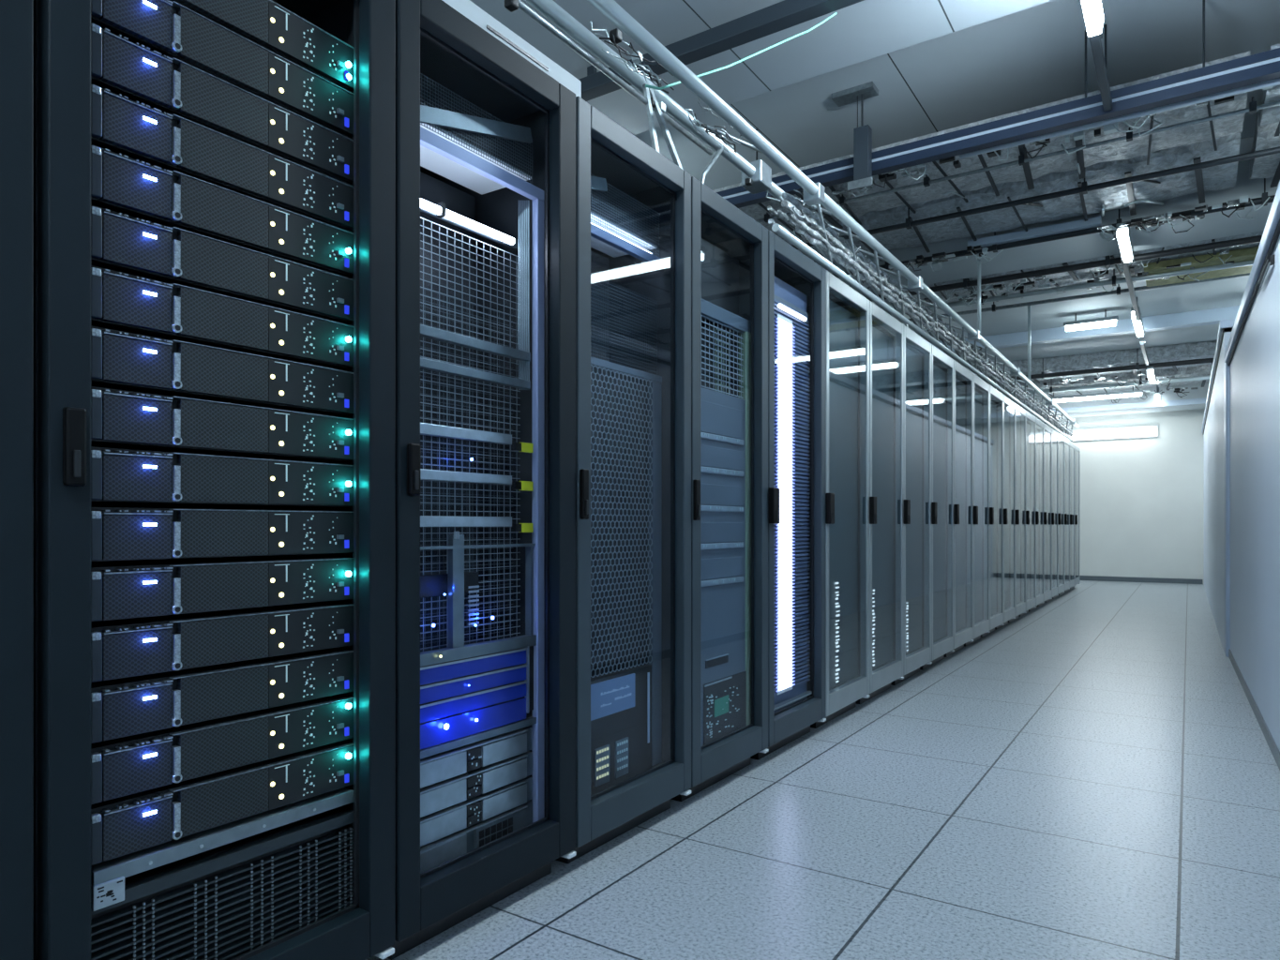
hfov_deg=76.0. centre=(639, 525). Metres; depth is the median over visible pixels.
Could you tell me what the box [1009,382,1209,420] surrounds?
ceiling
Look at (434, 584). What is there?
switch
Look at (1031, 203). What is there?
wire
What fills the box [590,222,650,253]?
lamp
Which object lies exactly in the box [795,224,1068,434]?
cable
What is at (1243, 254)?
insulation slab
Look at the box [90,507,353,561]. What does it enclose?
server
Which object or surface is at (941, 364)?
tall cabinet
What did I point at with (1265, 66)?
ceiling beam
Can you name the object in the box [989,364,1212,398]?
duct
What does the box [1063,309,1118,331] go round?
lamp
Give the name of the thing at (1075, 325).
diffuser
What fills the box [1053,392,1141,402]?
diffuser
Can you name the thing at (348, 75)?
lamp
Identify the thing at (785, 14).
ceiling beam
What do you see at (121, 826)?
server
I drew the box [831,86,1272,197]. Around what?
fittings
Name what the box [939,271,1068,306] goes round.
fittings
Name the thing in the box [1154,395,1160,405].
diffuser
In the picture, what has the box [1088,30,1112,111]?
rail
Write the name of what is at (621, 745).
block
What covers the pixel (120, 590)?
server
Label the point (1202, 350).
duct
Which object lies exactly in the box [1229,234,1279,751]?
wall
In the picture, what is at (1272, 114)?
duct
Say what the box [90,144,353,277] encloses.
server
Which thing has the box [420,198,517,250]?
lamp
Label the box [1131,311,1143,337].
diffuser
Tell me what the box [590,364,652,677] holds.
grille
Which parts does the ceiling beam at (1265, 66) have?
suspension rod, suspension rod, suspension rod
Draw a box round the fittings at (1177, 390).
[1078,387,1197,403]
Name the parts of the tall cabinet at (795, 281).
handle, rail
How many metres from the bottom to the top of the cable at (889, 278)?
0.046 m
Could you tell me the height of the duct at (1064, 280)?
0.268 m
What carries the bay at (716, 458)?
in the tall cabinet at (730, 248)
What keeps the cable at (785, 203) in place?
on the cable tray at (757, 174)
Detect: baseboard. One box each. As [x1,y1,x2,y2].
[1079,575,1202,584]
[1228,648,1279,770]
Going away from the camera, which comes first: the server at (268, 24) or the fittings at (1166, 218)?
the server at (268, 24)
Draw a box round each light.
[143,0,157,9]
[143,58,157,66]
[143,116,157,124]
[143,174,157,181]
[143,232,157,239]
[143,290,157,296]
[143,348,157,353]
[143,406,157,411]
[143,465,157,468]
[143,523,157,526]
[143,580,157,584]
[143,637,157,642]
[143,695,157,700]
[143,752,157,758]
[143,810,157,816]
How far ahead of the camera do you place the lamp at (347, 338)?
1.59 m
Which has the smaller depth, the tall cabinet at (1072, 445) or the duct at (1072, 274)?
the duct at (1072, 274)
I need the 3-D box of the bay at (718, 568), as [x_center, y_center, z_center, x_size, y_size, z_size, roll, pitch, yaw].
[0.268,0.162,2.840,0.011,0.093,0.399,0,0,34]
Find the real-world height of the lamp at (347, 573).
0.012 m
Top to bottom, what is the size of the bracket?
0.600 m
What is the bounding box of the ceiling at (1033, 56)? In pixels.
[634,0,1279,190]
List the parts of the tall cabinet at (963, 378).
handle, blank panel, door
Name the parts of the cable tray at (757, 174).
suspension rod, suspension rod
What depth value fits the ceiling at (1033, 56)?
4.73 m
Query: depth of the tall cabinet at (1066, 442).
10.59 m
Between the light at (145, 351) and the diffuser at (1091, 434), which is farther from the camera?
the diffuser at (1091, 434)
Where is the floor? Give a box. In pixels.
[366,580,1279,959]
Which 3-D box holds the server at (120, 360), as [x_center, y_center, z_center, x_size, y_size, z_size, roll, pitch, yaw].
[-0.915,-0.259,1.566,0.556,0.082,0.468,0,0,34]
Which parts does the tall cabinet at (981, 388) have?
handle, blank panel, door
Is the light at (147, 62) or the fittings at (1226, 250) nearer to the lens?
the light at (147, 62)
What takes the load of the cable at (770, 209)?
on the cable tray at (757, 174)
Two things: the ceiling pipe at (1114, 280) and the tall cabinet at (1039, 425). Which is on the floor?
the tall cabinet at (1039, 425)
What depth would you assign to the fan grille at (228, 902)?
1.41 m
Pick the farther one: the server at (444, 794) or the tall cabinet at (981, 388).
the tall cabinet at (981, 388)
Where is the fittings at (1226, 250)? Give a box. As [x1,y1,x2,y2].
[1086,245,1240,292]
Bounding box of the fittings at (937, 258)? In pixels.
[888,245,1003,271]
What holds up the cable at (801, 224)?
on the cable tray at (757, 174)
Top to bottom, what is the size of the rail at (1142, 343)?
0.060 m
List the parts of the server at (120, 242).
control panel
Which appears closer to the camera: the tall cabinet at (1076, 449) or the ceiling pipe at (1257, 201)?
the ceiling pipe at (1257, 201)
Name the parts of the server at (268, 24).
control panel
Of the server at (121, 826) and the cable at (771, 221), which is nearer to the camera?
the server at (121, 826)
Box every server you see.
[90,0,353,138]
[90,23,353,184]
[90,84,353,231]
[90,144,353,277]
[90,204,353,323]
[90,265,353,370]
[90,325,353,416]
[90,386,353,463]
[90,446,353,509]
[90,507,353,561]
[90,555,353,621]
[90,601,353,682]
[90,647,353,743]
[90,693,353,804]
[90,739,353,865]
[169,0,353,91]
[420,697,526,750]
[420,726,532,788]
[420,751,532,817]
[420,776,532,847]
[420,800,532,873]
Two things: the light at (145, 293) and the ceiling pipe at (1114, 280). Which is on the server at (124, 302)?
the light at (145, 293)
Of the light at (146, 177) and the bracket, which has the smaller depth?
the light at (146, 177)
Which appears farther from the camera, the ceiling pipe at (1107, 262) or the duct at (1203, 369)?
the duct at (1203, 369)
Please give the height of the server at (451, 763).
0.059 m
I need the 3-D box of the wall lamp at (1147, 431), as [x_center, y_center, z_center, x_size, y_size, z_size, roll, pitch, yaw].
[7.437,-1.460,13.109,1.450,0.180,0.140,0,0,34]
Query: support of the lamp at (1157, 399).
hanging from the duct at (1203, 369)
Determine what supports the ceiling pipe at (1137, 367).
hanging from the ceiling at (1033, 56)
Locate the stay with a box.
[1257,255,1274,287]
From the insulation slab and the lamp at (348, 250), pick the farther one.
the insulation slab
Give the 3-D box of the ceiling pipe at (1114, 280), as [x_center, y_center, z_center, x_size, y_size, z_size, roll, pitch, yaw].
[4.645,-2.360,6.926,6.600,0.481,0.062,0,0,34]
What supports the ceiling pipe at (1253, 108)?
hanging from the cable tray at (1204, 131)
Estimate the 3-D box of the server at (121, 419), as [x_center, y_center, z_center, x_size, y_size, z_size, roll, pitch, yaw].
[-0.915,-0.168,1.566,0.556,0.082,0.468,0,0,34]
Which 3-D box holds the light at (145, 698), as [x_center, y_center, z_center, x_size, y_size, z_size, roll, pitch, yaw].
[-0.771,0.272,1.289,0.002,0.004,0.020,0,0,34]
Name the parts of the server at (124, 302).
control panel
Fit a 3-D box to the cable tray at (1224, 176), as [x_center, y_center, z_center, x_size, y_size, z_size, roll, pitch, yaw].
[2.420,-2.281,5.987,3.150,0.198,0.822,0,0,34]
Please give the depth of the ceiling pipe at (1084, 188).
5.19 m
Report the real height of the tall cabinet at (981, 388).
2.010 m
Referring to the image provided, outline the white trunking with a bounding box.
[967,215,1102,249]
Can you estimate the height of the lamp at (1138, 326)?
0.245 m
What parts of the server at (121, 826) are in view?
control panel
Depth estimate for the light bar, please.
3.33 m
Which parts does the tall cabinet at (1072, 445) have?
door, glass pane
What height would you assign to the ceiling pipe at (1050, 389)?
0.696 m
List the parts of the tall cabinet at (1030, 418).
handle, blank panel, door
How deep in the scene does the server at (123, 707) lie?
1.38 m
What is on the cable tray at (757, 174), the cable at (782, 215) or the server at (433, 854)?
the cable at (782, 215)
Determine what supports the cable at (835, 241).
on the cable tray at (757, 174)
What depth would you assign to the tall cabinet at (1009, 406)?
7.42 m
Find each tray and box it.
[442,0,581,97]
[504,0,1079,441]
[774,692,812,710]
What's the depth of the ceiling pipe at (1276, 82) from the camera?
4.24 m
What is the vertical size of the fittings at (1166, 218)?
0.105 m
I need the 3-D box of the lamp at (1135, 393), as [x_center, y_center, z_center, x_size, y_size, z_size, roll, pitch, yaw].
[6.481,-1.895,11.728,1.240,0.190,0.100,0,0,34]
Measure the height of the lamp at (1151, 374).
0.150 m
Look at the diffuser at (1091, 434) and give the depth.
13.02 m
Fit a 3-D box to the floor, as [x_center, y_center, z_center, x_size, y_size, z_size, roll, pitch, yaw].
[2.842,0.930,4.776,7.800,0.060,19.100,0,0,34]
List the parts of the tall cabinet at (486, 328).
handle, cable post, shelf rail, shelf rail, shelf rail, drawer, drawer, drawer, shelf rail, shelf rail, storage drawers, frame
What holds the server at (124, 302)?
in the tall cabinet at (362, 930)
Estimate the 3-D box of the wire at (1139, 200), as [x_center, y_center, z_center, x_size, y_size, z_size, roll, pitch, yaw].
[3.403,-2.160,5.507,0.409,0.094,0.036,0,0,-26]
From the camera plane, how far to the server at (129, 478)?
1.39 m
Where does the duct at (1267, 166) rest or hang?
attached to the ceiling pipe at (1257, 201)
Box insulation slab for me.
[1144,246,1258,286]
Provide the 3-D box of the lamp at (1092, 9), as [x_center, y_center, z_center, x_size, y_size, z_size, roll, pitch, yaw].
[1.602,-2.350,2.990,0.068,0.500,1.290,0,0,34]
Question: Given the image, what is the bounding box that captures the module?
[703,671,746,745]
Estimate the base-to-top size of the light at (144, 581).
0.004 m
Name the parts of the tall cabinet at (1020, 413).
handle, blank panel, door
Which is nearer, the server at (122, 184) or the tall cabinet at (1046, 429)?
the server at (122, 184)
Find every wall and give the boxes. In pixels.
[1039,408,1204,584]
[1203,327,1233,651]
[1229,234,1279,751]
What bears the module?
in the tall cabinet at (730, 248)
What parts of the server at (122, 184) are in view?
control panel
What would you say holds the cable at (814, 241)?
on the cable tray at (757, 174)
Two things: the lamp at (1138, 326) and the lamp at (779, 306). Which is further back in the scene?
the lamp at (1138, 326)
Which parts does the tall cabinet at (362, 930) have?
handle, slide rail, mounting rail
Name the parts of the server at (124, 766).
control panel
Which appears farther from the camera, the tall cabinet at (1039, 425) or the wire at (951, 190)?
the tall cabinet at (1039, 425)
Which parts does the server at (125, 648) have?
control panel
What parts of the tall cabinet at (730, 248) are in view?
handle, frame, corner post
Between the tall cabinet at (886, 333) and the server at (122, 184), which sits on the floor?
the tall cabinet at (886, 333)
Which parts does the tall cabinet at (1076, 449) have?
handle, door, glass pane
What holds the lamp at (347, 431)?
attached to the server at (121, 419)
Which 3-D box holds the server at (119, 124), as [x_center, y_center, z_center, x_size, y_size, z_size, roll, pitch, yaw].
[-0.915,-0.623,1.566,0.556,0.082,0.468,0,0,34]
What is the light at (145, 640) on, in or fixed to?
on the server at (125, 648)
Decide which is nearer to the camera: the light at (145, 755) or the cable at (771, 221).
the light at (145, 755)
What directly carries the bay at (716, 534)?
in the tall cabinet at (730, 248)
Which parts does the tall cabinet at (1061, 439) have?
handle, door, glass pane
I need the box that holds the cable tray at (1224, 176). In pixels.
[775,132,1240,265]
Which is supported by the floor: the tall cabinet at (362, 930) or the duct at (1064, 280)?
the tall cabinet at (362, 930)
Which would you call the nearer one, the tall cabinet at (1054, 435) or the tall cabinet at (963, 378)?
the tall cabinet at (963, 378)
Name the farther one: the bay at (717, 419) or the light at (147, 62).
the bay at (717, 419)
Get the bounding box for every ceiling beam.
[579,0,864,101]
[716,0,1279,208]
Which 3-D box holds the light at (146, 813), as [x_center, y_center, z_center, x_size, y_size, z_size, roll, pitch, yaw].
[-0.771,0.454,1.289,0.002,0.004,0.020,0,0,34]
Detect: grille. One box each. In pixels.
[90,807,353,959]
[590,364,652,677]
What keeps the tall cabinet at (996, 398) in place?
on the floor
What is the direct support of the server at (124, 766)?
in the tall cabinet at (362, 930)
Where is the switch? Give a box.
[420,457,494,627]
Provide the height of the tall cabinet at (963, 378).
2.010 m
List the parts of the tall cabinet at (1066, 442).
handle, glass pane, door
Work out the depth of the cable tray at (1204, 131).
4.95 m
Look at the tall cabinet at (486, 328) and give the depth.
2.05 m
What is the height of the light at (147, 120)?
0.004 m
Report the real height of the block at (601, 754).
0.107 m
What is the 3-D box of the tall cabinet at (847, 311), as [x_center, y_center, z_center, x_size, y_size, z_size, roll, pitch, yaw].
[0.581,-0.105,4.055,0.988,2.010,0.592,0,0,34]
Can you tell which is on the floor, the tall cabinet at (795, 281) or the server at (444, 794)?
the tall cabinet at (795, 281)
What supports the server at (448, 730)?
on the tall cabinet at (486, 328)
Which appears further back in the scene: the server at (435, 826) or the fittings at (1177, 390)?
the fittings at (1177, 390)
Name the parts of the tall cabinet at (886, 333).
handle, blank panel, door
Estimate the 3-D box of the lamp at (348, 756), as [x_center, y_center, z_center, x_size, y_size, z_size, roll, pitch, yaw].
[-0.567,0.449,1.591,0.006,0.012,0.012,0,0,34]
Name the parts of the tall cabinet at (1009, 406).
handle, blank panel, door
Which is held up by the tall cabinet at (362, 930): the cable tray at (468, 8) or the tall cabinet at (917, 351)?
the cable tray at (468, 8)
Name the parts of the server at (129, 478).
control panel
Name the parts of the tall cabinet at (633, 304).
handle, display panel, panel, frame, panel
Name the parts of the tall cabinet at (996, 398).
handle, blank panel, door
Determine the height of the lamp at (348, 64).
0.012 m
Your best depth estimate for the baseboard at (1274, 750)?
3.73 m
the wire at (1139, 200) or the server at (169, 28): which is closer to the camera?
the server at (169, 28)
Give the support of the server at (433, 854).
in the tall cabinet at (486, 328)
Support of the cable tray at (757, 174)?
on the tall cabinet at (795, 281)
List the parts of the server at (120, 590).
control panel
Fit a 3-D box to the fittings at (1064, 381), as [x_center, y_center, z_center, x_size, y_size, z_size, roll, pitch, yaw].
[6.218,-1.932,11.189,1.894,0.105,0.932,0,0,34]
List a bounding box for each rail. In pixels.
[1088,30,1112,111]
[1120,256,1140,321]
[1140,341,1148,365]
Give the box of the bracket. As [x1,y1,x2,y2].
[831,81,878,191]
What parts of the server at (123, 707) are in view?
control panel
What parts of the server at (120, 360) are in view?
control panel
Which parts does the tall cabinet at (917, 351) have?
handle, blank panel, door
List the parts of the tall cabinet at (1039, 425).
handle, blank panel, door, glass pane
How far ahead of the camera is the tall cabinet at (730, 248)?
2.97 m
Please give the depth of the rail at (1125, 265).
7.19 m
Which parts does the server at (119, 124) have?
control panel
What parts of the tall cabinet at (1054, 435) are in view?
handle, door, glass pane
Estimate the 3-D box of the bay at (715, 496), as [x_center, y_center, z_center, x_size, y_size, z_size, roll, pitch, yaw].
[0.268,-0.093,2.840,0.011,0.093,0.399,0,0,34]
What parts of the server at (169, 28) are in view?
control panel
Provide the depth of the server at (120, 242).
1.38 m
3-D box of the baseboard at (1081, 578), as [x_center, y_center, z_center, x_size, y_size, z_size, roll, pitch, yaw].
[6.733,0.863,13.657,4.370,0.075,0.015,0,0,34]
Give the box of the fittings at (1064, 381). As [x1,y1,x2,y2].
[1018,373,1177,393]
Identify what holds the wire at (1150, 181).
attached to the cable tray at (1224, 176)
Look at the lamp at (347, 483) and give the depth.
1.59 m
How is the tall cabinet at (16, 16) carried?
on the floor
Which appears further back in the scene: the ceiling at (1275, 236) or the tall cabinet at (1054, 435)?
the tall cabinet at (1054, 435)
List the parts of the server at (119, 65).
control panel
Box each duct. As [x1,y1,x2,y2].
[861,230,1264,303]
[874,247,1248,312]
[963,340,1216,385]
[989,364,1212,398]
[1249,113,1279,187]
[1258,43,1279,136]
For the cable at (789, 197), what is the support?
on the cable tray at (757, 174)
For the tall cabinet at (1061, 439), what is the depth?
10.13 m
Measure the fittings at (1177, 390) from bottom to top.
0.105 m
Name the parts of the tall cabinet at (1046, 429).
handle, door, glass pane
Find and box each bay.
[700,400,743,445]
[700,444,743,477]
[700,483,743,511]
[700,522,743,549]
[700,556,743,587]
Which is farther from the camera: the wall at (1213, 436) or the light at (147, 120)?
the wall at (1213, 436)
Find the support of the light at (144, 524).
on the server at (117, 534)
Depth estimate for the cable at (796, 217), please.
5.18 m
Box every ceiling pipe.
[755,96,1279,222]
[792,146,1279,249]
[831,178,1275,278]
[865,235,1262,301]
[888,259,1254,316]
[898,272,1249,323]
[959,77,1279,159]
[982,358,1213,383]
[1001,371,1210,396]
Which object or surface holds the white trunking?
attached to the ceiling pipe at (1257, 201)
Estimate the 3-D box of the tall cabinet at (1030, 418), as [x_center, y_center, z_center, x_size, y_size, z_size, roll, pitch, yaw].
[3.514,-0.105,8.427,0.988,2.010,0.592,0,0,34]
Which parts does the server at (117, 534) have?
control panel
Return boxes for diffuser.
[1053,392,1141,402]
[1061,429,1156,439]
[1065,319,1116,331]
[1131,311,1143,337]
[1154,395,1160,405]
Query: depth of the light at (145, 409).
1.29 m
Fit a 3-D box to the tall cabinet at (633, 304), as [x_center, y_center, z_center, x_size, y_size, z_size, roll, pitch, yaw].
[-0.389,-0.105,2.617,0.978,2.010,0.578,0,0,34]
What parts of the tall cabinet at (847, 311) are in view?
handle, blank panel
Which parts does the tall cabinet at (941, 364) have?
handle, blank panel, door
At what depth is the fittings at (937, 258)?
6.45 m
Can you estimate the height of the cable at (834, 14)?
0.797 m
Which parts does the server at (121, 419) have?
control panel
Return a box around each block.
[594,744,609,787]
[615,737,628,778]
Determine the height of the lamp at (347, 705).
0.012 m
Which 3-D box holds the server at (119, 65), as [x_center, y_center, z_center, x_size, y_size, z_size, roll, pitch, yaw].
[-0.915,-0.714,1.566,0.556,0.082,0.468,0,0,34]
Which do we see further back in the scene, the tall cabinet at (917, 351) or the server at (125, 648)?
the tall cabinet at (917, 351)
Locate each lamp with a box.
[345,60,351,68]
[345,247,351,254]
[345,336,351,342]
[345,429,351,435]
[345,481,351,486]
[345,571,351,576]
[345,703,351,708]
[345,752,351,759]
[346,73,351,80]
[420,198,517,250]
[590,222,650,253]
[777,303,806,321]
[1043,386,1143,402]
[1055,425,1158,441]
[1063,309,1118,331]
[1081,0,1103,36]
[1115,223,1134,262]
[1130,297,1144,337]
[1146,367,1156,383]
[1153,385,1161,405]
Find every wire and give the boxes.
[942,190,966,198]
[1023,202,1042,207]
[1100,205,1105,216]
[1124,198,1163,206]
[1143,180,1160,183]
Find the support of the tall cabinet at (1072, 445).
on the floor
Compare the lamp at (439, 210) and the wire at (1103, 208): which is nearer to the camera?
the lamp at (439, 210)
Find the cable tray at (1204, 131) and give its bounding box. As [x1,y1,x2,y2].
[713,51,1249,237]
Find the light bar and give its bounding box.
[776,314,794,694]
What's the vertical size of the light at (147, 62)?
0.004 m
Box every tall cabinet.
[0,0,33,959]
[33,0,395,959]
[386,0,576,959]
[555,96,691,863]
[670,176,768,801]
[750,230,826,760]
[810,270,870,728]
[855,301,903,704]
[890,325,932,685]
[919,344,954,670]
[943,360,973,657]
[963,374,990,647]
[980,385,1003,637]
[994,394,1015,630]
[1008,403,1026,623]
[1019,410,1036,617]
[1028,417,1044,612]
[1037,422,1052,607]
[1045,428,1058,602]
[1052,433,1064,599]
[1058,437,1069,595]
[1064,441,1075,592]
[1069,445,1080,589]
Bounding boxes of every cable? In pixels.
[645,12,836,90]
[767,206,1065,433]
[768,218,1062,432]
[777,210,1064,429]
[781,199,1069,431]
[782,192,1070,428]
[790,213,1074,436]
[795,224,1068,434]
[795,226,1070,436]
[796,216,1066,428]
[797,198,1071,427]
[800,213,1073,433]
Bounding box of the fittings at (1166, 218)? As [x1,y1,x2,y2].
[1097,195,1270,241]
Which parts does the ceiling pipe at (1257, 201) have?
suspension rod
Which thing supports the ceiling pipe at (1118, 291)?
hanging from the ceiling at (1033, 56)
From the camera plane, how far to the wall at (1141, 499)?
12.89 m
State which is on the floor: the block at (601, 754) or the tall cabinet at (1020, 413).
the tall cabinet at (1020, 413)
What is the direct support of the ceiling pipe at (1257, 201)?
hanging from the ceiling at (1033, 56)
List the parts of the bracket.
ceiling plate, suspension rod, plate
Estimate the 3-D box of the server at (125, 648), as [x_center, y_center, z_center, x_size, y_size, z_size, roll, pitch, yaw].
[-0.915,0.196,1.566,0.556,0.082,0.468,0,0,34]
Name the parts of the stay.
arm, arm, mounting plate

